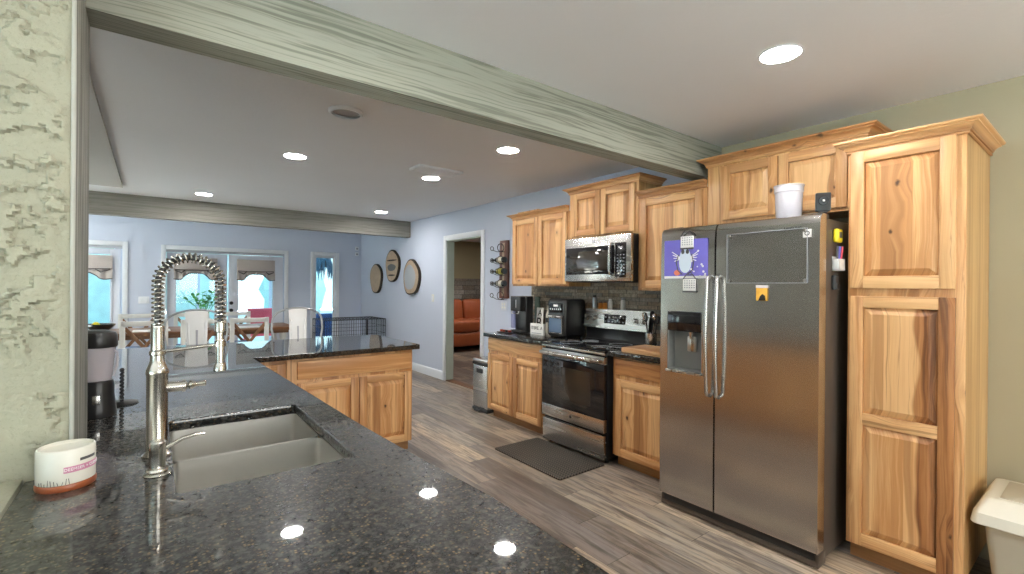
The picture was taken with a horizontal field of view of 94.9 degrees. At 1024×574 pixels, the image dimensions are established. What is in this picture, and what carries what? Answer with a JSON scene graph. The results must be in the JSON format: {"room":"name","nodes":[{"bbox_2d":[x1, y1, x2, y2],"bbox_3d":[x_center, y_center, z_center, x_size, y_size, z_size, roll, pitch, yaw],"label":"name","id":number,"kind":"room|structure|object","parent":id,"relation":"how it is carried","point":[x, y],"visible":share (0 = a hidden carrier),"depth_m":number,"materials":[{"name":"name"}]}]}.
{"room":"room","nodes":[
{"label":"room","id":0,"kind":"room"},
{"bbox_2d":[0,479,22,519],"bbox_3d":[-0.566,0.954,0.141,0.204,0.922,2.500,0,0,-37],"label":"wall","id":1,"kind":"structure","parent":0,"point":[9,490],"depth_m":1.11,"materials":[{"name":"beige paint"}]},
{"bbox_2d":[0,0,71,483],"bbox_3d":[-1.503,0.151,1.204,0.580,2.510,0.342,0,0,-37],"label":"wall","id":2,"kind":"structure","parent":0,"point":[36,35],"depth_m":1.21,"materials":[{"name":"paint"}]},
{"bbox_2d":[69,0,76,439],"bbox_3d":[-1.174,0.154,1.253,0.010,2.510,0.010,0,0,-37],"label":"trim","id":3,"kind":"structure","parent":2,"relation":"attached to","point":[74,2],"depth_m":1.25,"materials":[{"name":"paint"}]},
{"bbox_2d":[74,0,89,438],"bbox_3d":[-1.276,0.153,1.389,0.008,2.510,0.325,0,0,-37],"label":"trim","id":4,"kind":"structure","parent":2,"relation":"attached to","point":[83,26],"depth_m":1.37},
{"bbox_2d":[86,0,721,183],"bbox_3d":[0.130,-0.962,2.580,3.666,0.260,0.134,0,0,-37],"label":"ceiling beam","id":5,"kind":"structure","parent":2,"relation":"attached to","point":[309,41],"depth_m":2.01,"materials":[{"name":"wood"}]},
{"bbox_2d":[89,214,480,345],"bbox_3d":[-4.610,0.116,8.891,11.500,2.510,0.120,0,0,-37],"label":"wall","id":6,"kind":"structure","parent":0,"point":[144,237],"depth_m":8.76,"materials":[{"name":"blue paint"}]},
{"bbox_2d":[88,240,127,348],"bbox_3d":[-6.727,0.311,7.229,1.260,2.090,0.095,0,0,-37],"label":"door","id":7,"kind":"structure","parent":6,"relation":"in","point":[99,246],"depth_m":7.53,"materials":[{"name":"white paint"}]},
{"bbox_2d":[88,255,112,279],"bbox_3d":[-6.674,-0.310,7.205,0.833,0.388,0.064,0,0,-37],"label":"valance","id":8,"kind":"object","parent":7,"relation":"attached to","point":[101,266],"visible":0.38,"depth_m":7.37,"materials":[{"name":"beige fabric"}]},
{"bbox_2d":[138,296,148,303],"bbox_3d":[-6.043,0.214,7.710,0.144,0.116,0.010,0,0,-37],"label":"light switch","id":9,"kind":"object","parent":6,"relation":"attached to","point":[144,299],"visible":1,"depth_m":7.71,"materials":[{"name":"white paint"}]},
{"bbox_2d":[161,245,288,345],"bbox_3d":[-5.097,0.333,8.452,1.965,2.070,0.137,0,0,-37],"label":"door","id":10,"kind":"structure","parent":6,"relation":"in","point":[218,253],"depth_m":8.49,"materials":[{"name":"white paint"}]},
{"bbox_2d":[174,258,217,279],"bbox_3d":[-5.468,-0.311,8.129,0.634,0.388,0.064,0,0,-37],"label":"valance","id":11,"kind":"object","parent":10,"relation":"attached to","point":[180,271],"visible":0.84,"depth_m":8.09,"materials":[{"name":"beige fabric"}]},
{"bbox_2d":[237,259,274,280],"bbox_3d":[-4.732,-0.305,8.694,0.629,0.388,0.064,0,0,-37],"label":"valance","id":12,"kind":"object","parent":10,"relation":"attached to","point":[245,268],"visible":1,"depth_m":8.69,"materials":[{"name":"beige fabric"}]},
{"bbox_2d":[310,252,338,337],"bbox_3d":[-3.784,0.247,9.480,0.550,1.890,0.090,0,0,-37],"label":"window","id":13,"kind":"structure","parent":6,"relation":"in","point":[335,313],"depth_m":9.52,"materials":[{"name":"white paint"}]},
{"bbox_2d":[454,278,480,300],"bbox_3d":[-1.569,0.593,11.181,3.880,1.600,0.150,0,0,-37],"label":"stone wall","id":14,"kind":"structure","parent":0,"point":[463,288],"depth_m":11.44,"materials":[{"name":"grey stone"}]},
{"bbox_2d":[89,0,1023,242],"bbox_3d":[-0.701,-1.126,3.801,11.700,0.110,13.100,0,0,-37],"label":"ceiling","id":15,"kind":"structure","parent":0,"point":[180,124],"depth_m":2.60,"materials":[{"name":"paint"}]},
{"bbox_2d":[283,153,306,158],"bbox_3d":[-1.839,-1.107,3.981,0.190,0.006,0.190,0,0,-37],"label":"recessed light","id":16,"kind":"object","parent":15,"relation":"in","point":[288,155],"visible":1,"depth_m":3.98,"materials":[{"name":"white paint"}]},
{"bbox_2d":[328,105,362,119],"bbox_3d":[-1.040,-1.090,2.942,0.208,0.024,0.208,0,0,-37],"label":"ceiling speaker","id":17,"kind":"object","parent":15,"relation":"attached to","point":[353,113],"visible":1,"depth_m":2.94,"materials":[{"name":"white paint"}]},
{"bbox_2d":[332,109,358,116],"bbox_3d":[-1.040,-1.099,2.942,0.168,0.003,0.168,0,0,-37],"label":"grille","id":18,"kind":"object","parent":17,"relation":"attached to","point":[337,112],"depth_m":2.96,"materials":[{"name":"grey metal"}]},
{"bbox_2d":[421,176,439,179],"bbox_3d":[-0.820,-1.100,4.752,0.190,0.006,0.190,0,0,-37],"label":"recessed light","id":19,"kind":"object","parent":15,"relation":"in","point":[423,177],"visible":1,"depth_m":4.74,"materials":[{"name":"white paint"}]},
{"bbox_2d":[409,164,462,177],"bbox_3d":[-0.711,-1.089,4.423,0.460,0.024,0.220,0,0,-37],"label":"ceiling vent","id":20,"kind":"object","parent":15,"relation":"in","point":[420,168],"visible":1,"depth_m":4.39,"materials":[{"name":"white metal"}]},
{"bbox_2d":[496,147,519,153],"bbox_3d":[-0.031,-1.092,3.755,0.190,0.006,0.190,0,0,-37],"label":"recessed light","id":21,"kind":"object","parent":15,"relation":"in","point":[506,150],"visible":1,"depth_m":3.76,"materials":[{"name":"white paint"}]},
{"bbox_2d":[757,43,803,63],"bbox_3d":[1.246,-1.079,2.182,0.190,0.006,0.190,0,0,-37],"label":"recessed light","id":22,"kind":"object","parent":15,"relation":"in","point":[784,52],"visible":1,"depth_m":2.17,"materials":[{"name":"white paint"}]},
{"bbox_2d":[361,76,1023,560],"bbox_3d":[0.756,0.165,4.864,0.120,2.510,13.000,0,0,-37],"label":"wall","id":23,"kind":"structure","parent":0,"point":[1001,103],"depth_m":2.72,"materials":[{"name":"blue paint"}]},
{"bbox_2d":[89,190,410,237],"bbox_3d":[-4.750,-1.003,5.795,7.500,0.267,0.130,0,0,-37],"label":"ceiling beam","id":24,"kind":"structure","parent":23,"relation":"attached to","point":[100,203],"depth_m":6.45,"materials":[{"name":"grey wood"}]},
{"bbox_2d":[370,264,382,292],"bbox_3d":[-2.647,-0.166,9.165,0.049,0.570,0.578,0,0,-37],"label":"wood slice","id":25,"kind":"object","parent":23,"relation":"attached to","point":[376,274],"visible":1,"depth_m":9.10,"materials":[{"name":"brown wood"}]},
{"bbox_2d":[386,250,400,281],"bbox_3d":[-2.164,-0.384,8.536,0.051,0.581,0.585,0,0,-37],"label":"wood slice","id":26,"kind":"object","parent":23,"relation":"attached to","point":[393,261],"visible":1,"depth_m":8.48,"materials":[{"name":"brown wood"}]},
{"bbox_2d":[403,259,420,294],"bbox_3d":[-1.684,-0.170,7.908,0.051,0.602,0.600,0,0,-37],"label":"wood slice","id":27,"kind":"object","parent":23,"relation":"attached to","point":[412,272],"visible":1,"depth_m":7.86,"materials":[{"name":"brown wood"}]},
{"bbox_2d":[412,362,441,379],"bbox_3d":[-1.619,1.332,7.841,0.016,0.130,5.200,0,0,-37],"label":"baseboard","id":28,"kind":"structure","parent":23,"relation":"attached to","point":[436,373],"depth_m":7.47,"materials":[{"name":"white paint"}]},
{"bbox_2d":[442,230,484,389],"bbox_3d":[-0.655,0.321,6.688,0.140,2.170,1.090,0,0,-37],"label":"door frame","id":29,"kind":"structure","parent":23,"relation":"in","point":[448,246],"depth_m":7.03,"materials":[{"name":"white paint"}]},
{"bbox_2d":[490,240,509,299],"bbox_3d":[-0.163,-0.210,5.847,0.144,0.737,0.257,0,0,-37],"label":"wine rack","id":30,"kind":"object","parent":23,"relation":"attached to","point":[504,251],"visible":0.8,"depth_m":5.80,"materials":[{"name":"brown wood"}]},
{"bbox_2d":[491,257,506,262],"bbox_3d":[-0.168,-0.334,5.821,0.075,0.075,0.279,0,0,-37],"label":"wine bottle","id":31,"kind":"object","parent":30,"relation":"on","point":[500,259],"visible":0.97,"depth_m":5.74,"materials":[{"name":"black glass"}]},
{"bbox_2d":[491,268,506,273],"bbox_3d":[-0.169,-0.194,5.822,0.075,0.075,0.279,0,0,-37],"label":"wine bottle","id":32,"kind":"object","parent":30,"relation":"on","point":[500,270],"visible":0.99,"depth_m":5.74,"materials":[{"name":"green glass"}]},
{"bbox_2d":[491,280,506,286],"bbox_3d":[-0.170,-0.044,5.822,0.075,0.075,0.279,0,0,-37],"label":"wine bottle","id":33,"kind":"object","parent":30,"relation":"on","point":[501,283],"visible":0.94,"depth_m":5.74,"materials":[{"name":"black glass"}]},
{"bbox_2d":[501,301,506,310],"bbox_3d":[-0.105,0.237,5.881,0.008,0.116,0.116,0,0,-37],"label":"wall outlet","id":34,"kind":"object","parent":23,"relation":"attached to","point":[503,303],"visible":1,"depth_m":5.86,"materials":[{"name":"white paint"}]},
{"bbox_2d":[506,205,589,286],"bbox_3d":[0.366,-0.400,4.980,0.365,0.782,0.945,0,0,-37],"label":"upper cabinet","id":35,"kind":"object","parent":23,"relation":"attached to","point":[539,237],"visible":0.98,"depth_m":4.83,"materials":[{"name":"brown wood"}]},
{"bbox_2d":[531,283,660,345],"bbox_3d":[0.922,0.230,4.539,0.012,0.556,2.280,0,0,-37],"label":"backsplash","id":36,"kind":"structure","parent":23,"relation":"attached to","point":[636,300],"depth_m":4.52,"materials":[{"name":"tile"}]},
{"bbox_2d":[562,172,666,238],"bbox_3d":[0.904,-0.690,4.281,0.365,0.488,0.915,0,0,-37],"label":"upper cabinet","id":37,"kind":"object","parent":23,"relation":"attached to","point":[609,206],"visible":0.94,"depth_m":4.12,"materials":[{"name":"brown wood"}]},
{"bbox_2d":[565,233,638,282],"bbox_3d":[0.869,-0.241,4.229,0.448,0.402,0.772,0,0,-37],"label":"microwave","id":38,"kind":"object","parent":37,"relation":"attached to","point":[608,258],"visible":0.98,"depth_m":4.05,"materials":[{"name":"silver metal"}]},
{"bbox_2d":[635,179,707,290],"bbox_3d":[1.331,-0.374,3.721,0.365,0.810,0.603,0,0,-37],"label":"upper cabinet","id":39,"kind":"object","parent":23,"relation":"attached to","point":[685,204],"visible":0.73,"depth_m":3.70,"materials":[{"name":"brown wood"}]},
{"bbox_2d":[696,120,893,224],"bbox_3d":[1.808,-0.680,3.099,0.368,0.472,1.071,0,0,-37],"label":"upper cabinet","id":40,"kind":"object","parent":23,"relation":"attached to","point":[780,179],"visible":0.88,"depth_m":2.98,"materials":[{"name":"brown wood"}]},
{"bbox_2d":[405,345,991,573],"bbox_3d":[-0.721,1.439,3.805,11.700,0.060,13.100,0,0,-37],"label":"floor","id":41,"kind":"structure","parent":0,"point":[613,515],"depth_m":3.06,"materials":[{"name":"wood"}]},
{"bbox_2d":[118,313,153,348],"bbox_3d":[-5.437,0.882,6.822,0.464,0.970,0.433,0,0,-37],"label":"dining chair","id":42,"kind":"object","parent":41,"relation":"on","point":[120,316],"visible":0.12,"depth_m":6.92,"materials":[{"name":"white paint"}]},
{"bbox_2d":[119,320,167,348],"bbox_3d":[-4.554,0.891,5.819,0.464,0.970,0.433,0,0,-37],"label":"dining chair","id":43,"kind":"object","parent":41,"relation":"on","point":[123,325],"visible":0.12,"depth_m":5.59,"materials":[{"name":"white paint"}]},
{"bbox_2d":[173,313,208,345],"bbox_3d":[-4.913,0.886,7.224,0.464,0.970,0.433,0,0,-37],"label":"dining chair","id":44,"kind":"object","parent":41,"relation":"on","point":[176,317],"visible":0.16,"depth_m":7.25,"materials":[{"name":"white paint"}]},
{"bbox_2d":[163,309,228,345],"bbox_3d":[-2.798,0.798,4.186,0.510,1.192,0.448,0,0,-37],"label":"bar stool","id":45,"kind":"object","parent":41,"relation":"on","point":[196,320],"visible":0.23,"depth_m":4.33,"materials":[{"name":"white paint"}]},
{"bbox_2d":[181,319,216,344],"bbox_3d":[-4.086,0.894,6.178,0.464,0.970,0.433,0,0,-37],"label":"dining chair","id":46,"kind":"object","parent":41,"relation":"on","point":[210,321],"visible":0.03,"depth_m":5.89,"materials":[{"name":"white paint"}]},
{"bbox_2d":[110,322,288,340],"bbox_3d":[-4.492,0.980,6.707,2.440,0.790,0.920,0,0,-37],"label":"dining table","id":47,"kind":"object","parent":41,"relation":"on","point":[282,328],"visible":0.14,"depth_m":6.68,"materials":[{"name":"brown wood"}]},
{"bbox_2d":[88,323,115,329],"bbox_3d":[-5.235,0.525,5.971,0.310,0.110,0.310,0,0,-37],"label":"serving bowl","id":48,"kind":"object","parent":47,"relation":"on","point":[103,326],"visible":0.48,"depth_m":5.90,"materials":[{"name":"black plastic"}]},
{"bbox_2d":[183,290,216,327],"bbox_3d":[-4.422,0.310,6.771,0.521,0.550,0.427,0,0,-5],"label":"potted plant","id":49,"kind":"object","parent":47,"relation":"on","point":[208,297],"visible":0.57,"depth_m":6.75,"materials":[{"name":"green plant"}]},
{"bbox_2d":[224,311,250,342],"bbox_3d":[-4.452,0.889,7.577,0.464,0.970,0.433,0,0,-37],"label":"dining chair","id":50,"kind":"object","parent":41,"relation":"on","point":[247,313],"visible":0.09,"depth_m":7.77,"materials":[{"name":"white paint"}]},
{"bbox_2d":[230,317,268,342],"bbox_3d":[-3.666,0.897,6.500,0.464,0.970,0.433,0,0,-37],"label":"dining chair","id":51,"kind":"object","parent":41,"relation":"on","point":[265,320],"visible":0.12,"depth_m":6.33,"materials":[{"name":"white paint"}]},
{"bbox_2d":[261,360,286,377],"bbox_3d":[-1.898,0.962,3.605,0.183,0.875,0.620,0,0,-37],"label":"base cabinet","id":52,"kind":"object","parent":41,"relation":"on","point":[279,367],"visible":0.18,"depth_m":3.38,"materials":[{"name":"brown wood"}]},
{"bbox_2d":[270,307,322,339],"bbox_3d":[-2.108,0.803,4.715,0.510,1.192,0.448,0,0,-37],"label":"bar stool","id":53,"kind":"object","parent":41,"relation":"on","point":[297,315],"visible":0.32,"depth_m":4.85,"materials":[{"name":"white paint"}]},
{"bbox_2d":[286,350,411,448],"bbox_3d":[-1.431,0.966,3.963,0.992,0.875,0.620,0,0,-37],"label":"base cabinet","id":54,"kind":"object","parent":41,"relation":"on","point":[374,390],"visible":0.59,"depth_m":3.78,"materials":[{"name":"brown wood"}]},
{"bbox_2d":[312,316,385,337],"bbox_3d":[-3.009,0.982,8.684,1.110,0.805,0.737,0,0,-37],"label":"dog crate","id":55,"kind":"object","parent":41,"relation":"on","point":[383,332],"visible":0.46,"depth_m":8.63,"materials":[{"name":"black metal"}]},
{"bbox_2d":[454,299,479,346],"bbox_3d":[-0.976,0.841,10.718,2.660,1.115,1.010,0,0,-37],"label":"leather sofa","id":56,"kind":"object","parent":41,"relation":"on","point":[466,311],"visible":0.27,"depth_m":10.27,"materials":[{"name":"orange leather"}]},
{"bbox_2d":[454,299,462,318],"bbox_3d":[-1.581,0.538,10.656,1.020,0.519,0.277,0,0,-37],"label":"cushion","id":57,"kind":"object","parent":56,"relation":"on","point":[458,304],"depth_m":10.80,"materials":[{"name":"orange leather"}]},
{"bbox_2d":[454,318,479,332],"bbox_3d":[-1.297,0.846,10.282,1.020,0.260,0.710,0,0,-37],"label":"seat cushion","id":58,"kind":"object","parent":56,"relation":"on","point":[461,325],"depth_m":10.13,"materials":[{"name":"orange leather"}]},
{"bbox_2d":[462,299,479,318],"bbox_3d":[-0.756,0.543,11.289,1.020,0.519,0.277,0,0,-37],"label":"cushion","id":59,"kind":"object","parent":56,"relation":"on","point":[470,307],"depth_m":11.01,"materials":[{"name":"orange leather"}]},
{"bbox_2d":[472,356,493,413],"bbox_3d":[-0.281,1.115,5.397,0.304,0.592,0.304,0,0,-37],"label":"step trash can","id":60,"kind":"object","parent":41,"relation":"on","point":[480,367],"visible":0.62,"depth_m":5.32,"materials":[{"name":"metal"}]},
{"bbox_2d":[488,337,545,433],"bbox_3d":[0.241,0.978,4.933,0.595,0.875,0.905,0,0,-37],"label":"base cabinet","id":61,"kind":"object","parent":41,"relation":"on","point":[514,367],"visible":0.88,"depth_m":4.72,"materials":[{"name":"brown wood"}]},
{"bbox_2d":[483,332,584,344],"bbox_3d":[0.231,0.520,4.918,0.619,0.038,0.984,0,0,-37],"label":"countertop","id":62,"kind":"structure","parent":61,"relation":"on","point":[520,337],"depth_m":4.72,"materials":[{"name":"black stone"}]},
{"bbox_2d":[511,296,532,332],"bbox_3d":[0.103,0.300,5.222,0.231,0.400,0.250,0,0,-37],"label":"coffee maker","id":63,"kind":"object","parent":62,"relation":"on","point":[521,306],"visible":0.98,"depth_m":5.13,"materials":[{"name":"black plastic"}]},
{"bbox_2d":[534,296,539,322],"bbox_3d":[0.287,0.304,5.297,0.066,0.394,0.066,0,0,-37],"label":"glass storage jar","id":64,"kind":"object","parent":62,"relation":"on","point":[537,299],"visible":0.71,"depth_m":5.27,"materials":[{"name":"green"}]},
{"bbox_2d":[530,323,544,335],"bbox_3d":[0.267,0.442,4.933,0.028,0.118,0.210,0,0,-37],"label":"word sign","id":65,"kind":"object","parent":62,"relation":"on","point":[535,328],"visible":1,"depth_m":4.91,"materials":[{"name":"white paper"}]},
{"bbox_2d":[536,307,543,323],"bbox_3d":[0.304,0.364,5.188,0.040,0.274,0.110,0,0,-37],"label":"plaque","id":66,"kind":"object","parent":62,"relation":"on","point":[540,311],"visible":0.62,"depth_m":5.18,"materials":[{"name":"white wood"}]},
{"bbox_2d":[546,298,584,338],"bbox_3d":[0.531,0.311,4.709,0.324,0.385,0.265,0,0,-37],"label":"air fryer oven","id":67,"kind":"object","parent":62,"relation":"on","point":[565,316],"visible":1,"depth_m":4.61,"materials":[{"name":"black plastic"}]},
{"bbox_2d":[495,437,603,479],"bbox_3d":[0.293,1.411,3.914,0.500,0.012,0.830,0,0,-37],"label":"floor mat","id":68,"kind":"object","parent":41,"relation":"on","point":[558,462],"visible":1,"depth_m":3.85,"materials":[{"name":"grey fabric"}]},
{"bbox_2d":[539,308,652,462],"bbox_3d":[0.728,0.816,4.193,0.690,1.210,0.756,0,0,-37],"label":"electric range","id":69,"kind":"object","parent":41,"relation":"on","point":[577,374],"visible":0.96,"depth_m":4.05,"materials":[{"name":"silver metal"}]},
{"bbox_2d":[542,338,638,352],"bbox_3d":[0.747,0.515,4.205,0.612,0.020,0.756,0,0,-37],"label":"cooktop","id":70,"kind":"object","parent":69,"relation":"in","point":[587,345],"depth_m":4.16,"materials":[{"name":"black glass"}]},
{"bbox_2d":[592,295,596,307],"bbox_3d":[0.809,0.144,4.609,0.040,0.131,0.040,0,0,-37],"label":"oil bottle","id":71,"kind":"object","parent":69,"relation":"on","point":[594,300],"visible":1,"depth_m":4.59,"materials":[{"name":"grey glass"}]},
{"bbox_2d":[621,298,625,309],"bbox_3d":[1.024,0.155,4.329,0.044,0.113,0.044,0,0,-37],"label":"shaker","id":72,"kind":"object","parent":69,"relation":"on","point":[623,302],"visible":1,"depth_m":4.31,"materials":[{"name":"white ceramic"}]},
{"bbox_2d":[613,357,659,478],"bbox_3d":[1.198,0.988,3.684,0.595,0.875,0.570,0,0,-37],"label":"base cabinet","id":73,"kind":"object","parent":41,"relation":"on","point":[636,384],"visible":0.52,"depth_m":3.54,"materials":[{"name":"brown wood"}]},
{"bbox_2d":[608,350,659,363],"bbox_3d":[1.184,0.530,3.673,0.619,0.038,0.600,0,0,-37],"label":"countertop","id":74,"kind":"structure","parent":73,"relation":"on","point":[615,353],"depth_m":3.52,"materials":[{"name":"black stone"}]},
{"bbox_2d":[622,345,659,357],"bbox_3d":[1.090,0.490,3.595,0.300,0.040,0.395,0,0,-37],"label":"cutting board","id":75,"kind":"object","parent":74,"relation":"on","point":[647,350],"visible":0.51,"depth_m":3.56,"materials":[{"name":"brown wood"}]},
{"bbox_2d":[645,333,656,345],"bbox_3d":[1.161,0.447,3.923,0.098,0.125,0.098,0,0,-37],"label":"utensil crock","id":76,"kind":"object","parent":74,"relation":"on","point":[650,339],"visible":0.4,"depth_m":3.88,"materials":[{"name":"metal"}]},
{"bbox_2d":[660,212,848,568],"bbox_3d":[1.547,0.523,2.942,0.868,1.812,0.922,0,0,-37],"label":"refrigerator","id":77,"kind":"object","parent":41,"relation":"on","point":[753,393],"visible":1,"depth_m":2.58,"materials":[{"name":"metal"}]},
{"bbox_2d":[664,238,707,278],"bbox_3d":[1.083,-0.175,2.939,0.007,0.244,0.300,0,0,-37],"label":"drawing","id":78,"kind":"object","parent":77,"relation":"attached to","point":[677,262],"visible":0.98,"depth_m":2.94,"materials":[{"name":"purple paper"}]},
{"bbox_2d":[680,229,693,249],"bbox_3d":[1.090,-0.297,2.925,0.007,0.124,0.093,0,0,-37],"label":"magnet","id":79,"kind":"object","parent":77,"relation":"attached to","point":[687,242],"visible":1,"depth_m":2.92,"materials":[{"name":"white paper"}]},
{"bbox_2d":[682,272,695,291],"bbox_3d":[1.099,-0.029,2.911,0.007,0.124,0.093,0,0,-37],"label":"magnet","id":80,"kind":"object","parent":77,"relation":"attached to","point":[689,285],"visible":1,"depth_m":2.91,"materials":[{"name":"white paper"}]},
{"bbox_2d":[756,285,767,300],"bbox_3d":[1.365,0.033,2.566,0.004,0.086,0.066,0,0,-37],"label":"photo magnet","id":81,"kind":"object","parent":77,"relation":"attached to","point":[761,290],"visible":1,"depth_m":2.56,"materials":[{"name":"orange paper"}]},
{"bbox_2d":[726,228,807,282],"bbox_3d":[1.373,-0.162,2.555,0.007,0.283,0.423,0,0,-37],"label":"sheet","id":82,"kind":"object","parent":77,"relation":"attached to","point":[804,230],"visible":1,"depth_m":2.47,"materials":[{"name":"metal"}]},
{"bbox_2d":[815,192,830,212],"bbox_3d":[1.615,-0.436,2.438,0.068,0.105,0.047,1,0,25],"label":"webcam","id":83,"kind":"object","parent":77,"relation":"on","point":[822,200],"visible":0.98,"depth_m":2.43,"materials":[{"name":"black plastic"}]},
{"bbox_2d":[832,275,839,289],"bbox_3d":[1.694,-0.024,2.456,0.052,0.080,0.027,0,0,-37],"label":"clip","id":84,"kind":"object","parent":77,"relation":"attached to","point":[835,278],"visible":1,"depth_m":2.44,"materials":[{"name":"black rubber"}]},
{"bbox_2d":[833,229,842,242],"bbox_3d":[1.715,-0.269,2.470,0.068,0.072,0.028,0,0,-37],"label":"timer","id":85,"kind":"object","parent":77,"relation":"attached to","point":[837,233],"visible":1,"depth_m":2.45,"materials":[{"name":"yellow plastic"}]},
{"bbox_2d":[832,256,844,270],"bbox_3d":[1.715,-0.122,2.468,0.084,0.075,0.034,0,0,-37],"label":"pen cup","id":86,"kind":"object","parent":77,"relation":"attached to","point":[837,264],"visible":0.96,"depth_m":2.45,"materials":[{"name":"white plastic"}]},
{"bbox_2d":[833,113,1005,573],"bbox_3d":[2.115,0.341,2.458,0.643,2.187,0.568,0,0,-37],"label":"pantry cabinet","id":87,"kind":"object","parent":41,"relation":"on","point":[917,358],"visible":1,"depth_m":2.27,"materials":[{"name":"brown wood"}]},
{"bbox_2d":[970,478,1023,573],"bbox_3d":[2.396,1.194,2.070,0.493,0.486,0.488,0,0,-37],"label":"bin","id":88,"kind":"object","parent":41,"relation":"on","point":[1000,509],"visible":1,"depth_m":2.08,"materials":[{"name":"beige plastic"}]},
{"bbox_3d":[-0.820,0.974,1.534,0.620,0.875,1.020,0,0,-37],"label":"base cabinet","id":89,"kind":"object","parent":41,"relation":"on","visible":0},
{"bbox_2d":[0,335,608,573],"bbox_3d":[-0.974,0.514,2.432,2.258,0.038,4.400,0,0,-37],"label":"countertop","id":90,"kind":"structure","parent":89,"relation":"on","point":[380,508],"depth_m":1.05,"materials":[{"name":"black stone"}]},
{"bbox_2d":[33,438,96,493],"bbox_3d":[-1.118,0.446,1.178,0.115,0.099,0.115,1,0,29],"label":"candle jar","id":91,"kind":"object","parent":90,"relation":"on","point":[66,465],"visible":1,"depth_m":1.14,"materials":[{"name":"white ceramic"}]},
{"bbox_2d":[87,330,118,419],"bbox_3d":[-1.579,0.327,1.791,0.123,0.327,0.120,0,0,-37],"label":"blender","id":92,"kind":"object","parent":90,"relation":"on","point":[101,401],"visible":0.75,"depth_m":1.76,"materials":[{"name":"black plastic"}]},
{"bbox_2d":[92,396,99,405],"bbox_3d":[-1.550,0.424,1.750,0.024,0.035,0.005,0,0,-37],"label":"switch","id":93,"kind":"object","parent":92,"relation":"attached to","point":[95,399],"depth_m":1.75,"materials":[{"name":"metal"}]},
{"bbox_2d":[88,347,115,381],"bbox_3d":[-1.580,0.292,1.790,0.108,0.126,0.108,0,0,-37],"label":"jar","id":94,"kind":"object","parent":92,"relation":"on","point":[100,359],"depth_m":1.76,"materials":[{"name":"white"}]},
{"bbox_2d":[116,368,138,406],"bbox_3d":[-1.639,0.415,1.973,0.112,0.151,0.111,0,0,-37],"label":"stand","id":95,"kind":"object","parent":90,"relation":"on","point":[121,402],"visible":0.91,"depth_m":1.97,"materials":[{"name":"black metal"}]},
{"bbox_2d":[143,431,204,478],"bbox_3d":[-0.909,0.448,1.266,0.136,0.098,0.062,0,0,-37],"label":"soap dispenser","id":96,"kind":"object","parent":90,"relation":"on","point":[158,468],"visible":1,"depth_m":1.23,"materials":[{"name":"silver metal"}]},
{"bbox_2d":[141,252,226,459],"bbox_3d":[-0.988,0.196,1.424,0.212,0.601,0.072,0,0,-37],"label":"kitchen faucet","id":97,"kind":"object","parent":90,"relation":"on","point":[158,386],"visible":1,"depth_m":1.38,"materials":[{"name":"silver metal"}]},
{"bbox_2d":[169,414,343,492],"bbox_3d":[-0.863,0.645,1.558,0.472,0.218,0.785,0,0,-37],"label":"sink","id":98,"kind":"object","parent":90,"relation":"in","point":[227,453],"visible":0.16,"depth_m":1.65,"materials":[{"name":"white ceramic"}]},
{"label":"outside","id":99,"kind":"structure","parent":0,"visible":0},
{"bbox_2d":[88,309,331,343],"bbox_3d":[-11.372,1.406,16.468,30.000,0.080,20.040,0,0,-37],"label":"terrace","id":100,"kind":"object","parent":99,"point":[257,338],"depth_m":13.29,"materials":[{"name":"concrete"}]},
{"bbox_2d":[88,247,113,323],"bbox_3d":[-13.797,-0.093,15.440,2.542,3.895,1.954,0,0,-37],"label":"window pane","id":101,"kind":"object","parent":100,"relation":"on","point":[98,289],"visible":0.08,"depth_m":14.98,"materials":[{"name":"clear glass"}]},
{"bbox_2d":[115,248,121,313],"bbox_3d":[-6.745,0.102,8.060,0.100,2.625,0.100,0,0,-37],"label":"post","id":102,"kind":"object","parent":100,"relation":"on","point":[115,248],"depth_m":8.04,"materials":[{"name":"white paint"}]},
{"bbox_3d":[-4.909,-1.265,9.458,4.700,0.135,0.120,0,0,-37],"label":"beam","id":103,"kind":"structure","parent":102,"relation":"on","visible":0},
{"bbox_2d":[316,258,332,280],"bbox_3d":[-4.065,-0.663,10.110,0.412,1.067,0.410,0,0,-37],"label":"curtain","id":104,"kind":"object","parent":103,"relation":"hanging from","point":[322,264],"visible":0.8,"depth_m":10.00,"materials":[{"name":"blue fabric"}]},
{"bbox_2d":[197,274,199,308],"bbox_3d":[-7.233,-0.023,10.835,0.060,2.860,0.060,0,0,-37],"label":"porch post","id":105,"kind":"object","parent":100,"relation":"on","point":[198,275],"visible":0.11,"depth_m":10.81,"materials":[{"name":"white paint"}]},
{"bbox_2d":[166,252,238,325],"bbox_3d":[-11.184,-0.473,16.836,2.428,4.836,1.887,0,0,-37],"label":"window pane","id":106,"kind":"object","parent":100,"relation":"on","point":[187,285],"visible":0.12,"depth_m":16.06,"materials":[{"name":"clear glass"}]},
{"bbox_2d":[244,308,271,339],"bbox_3d":[-5.449,0.934,10.109,0.540,0.977,0.655,0,0,-37],"label":"patio chair","id":107,"kind":"object","parent":100,"relation":"on","point":[255,312],"visible":0.16,"depth_m":9.85,"materials":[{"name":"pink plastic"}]},
{"bbox_2d":[269,281,271,339],"bbox_3d":[-6.043,-0.014,11.748,0.060,2.860,0.060,0,0,-37],"label":"porch post","id":108,"kind":"object","parent":100,"relation":"on","point":[270,282],"visible":0.11,"depth_m":11.72,"materials":[{"name":"white paint"}]},
{"bbox_2d":[258,256,325,313],"bbox_3d":[-8.925,0.191,19.215,2.573,3.613,1.920,0,0,-37],"label":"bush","id":109,"kind":"object","parent":100,"relation":"on","point":[320,285],"visible":0.15,"depth_m":19.07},
{"bbox_2d":[316,313,331,335],"bbox_3d":[-4.327,1.011,10.733,0.680,0.840,0.610,0,0,-37],"label":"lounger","id":110,"kind":"object","parent":100,"relation":"on","point":[324,315],"visible":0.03,"depth_m":10.49,"materials":[{"name":"blue fabric"}]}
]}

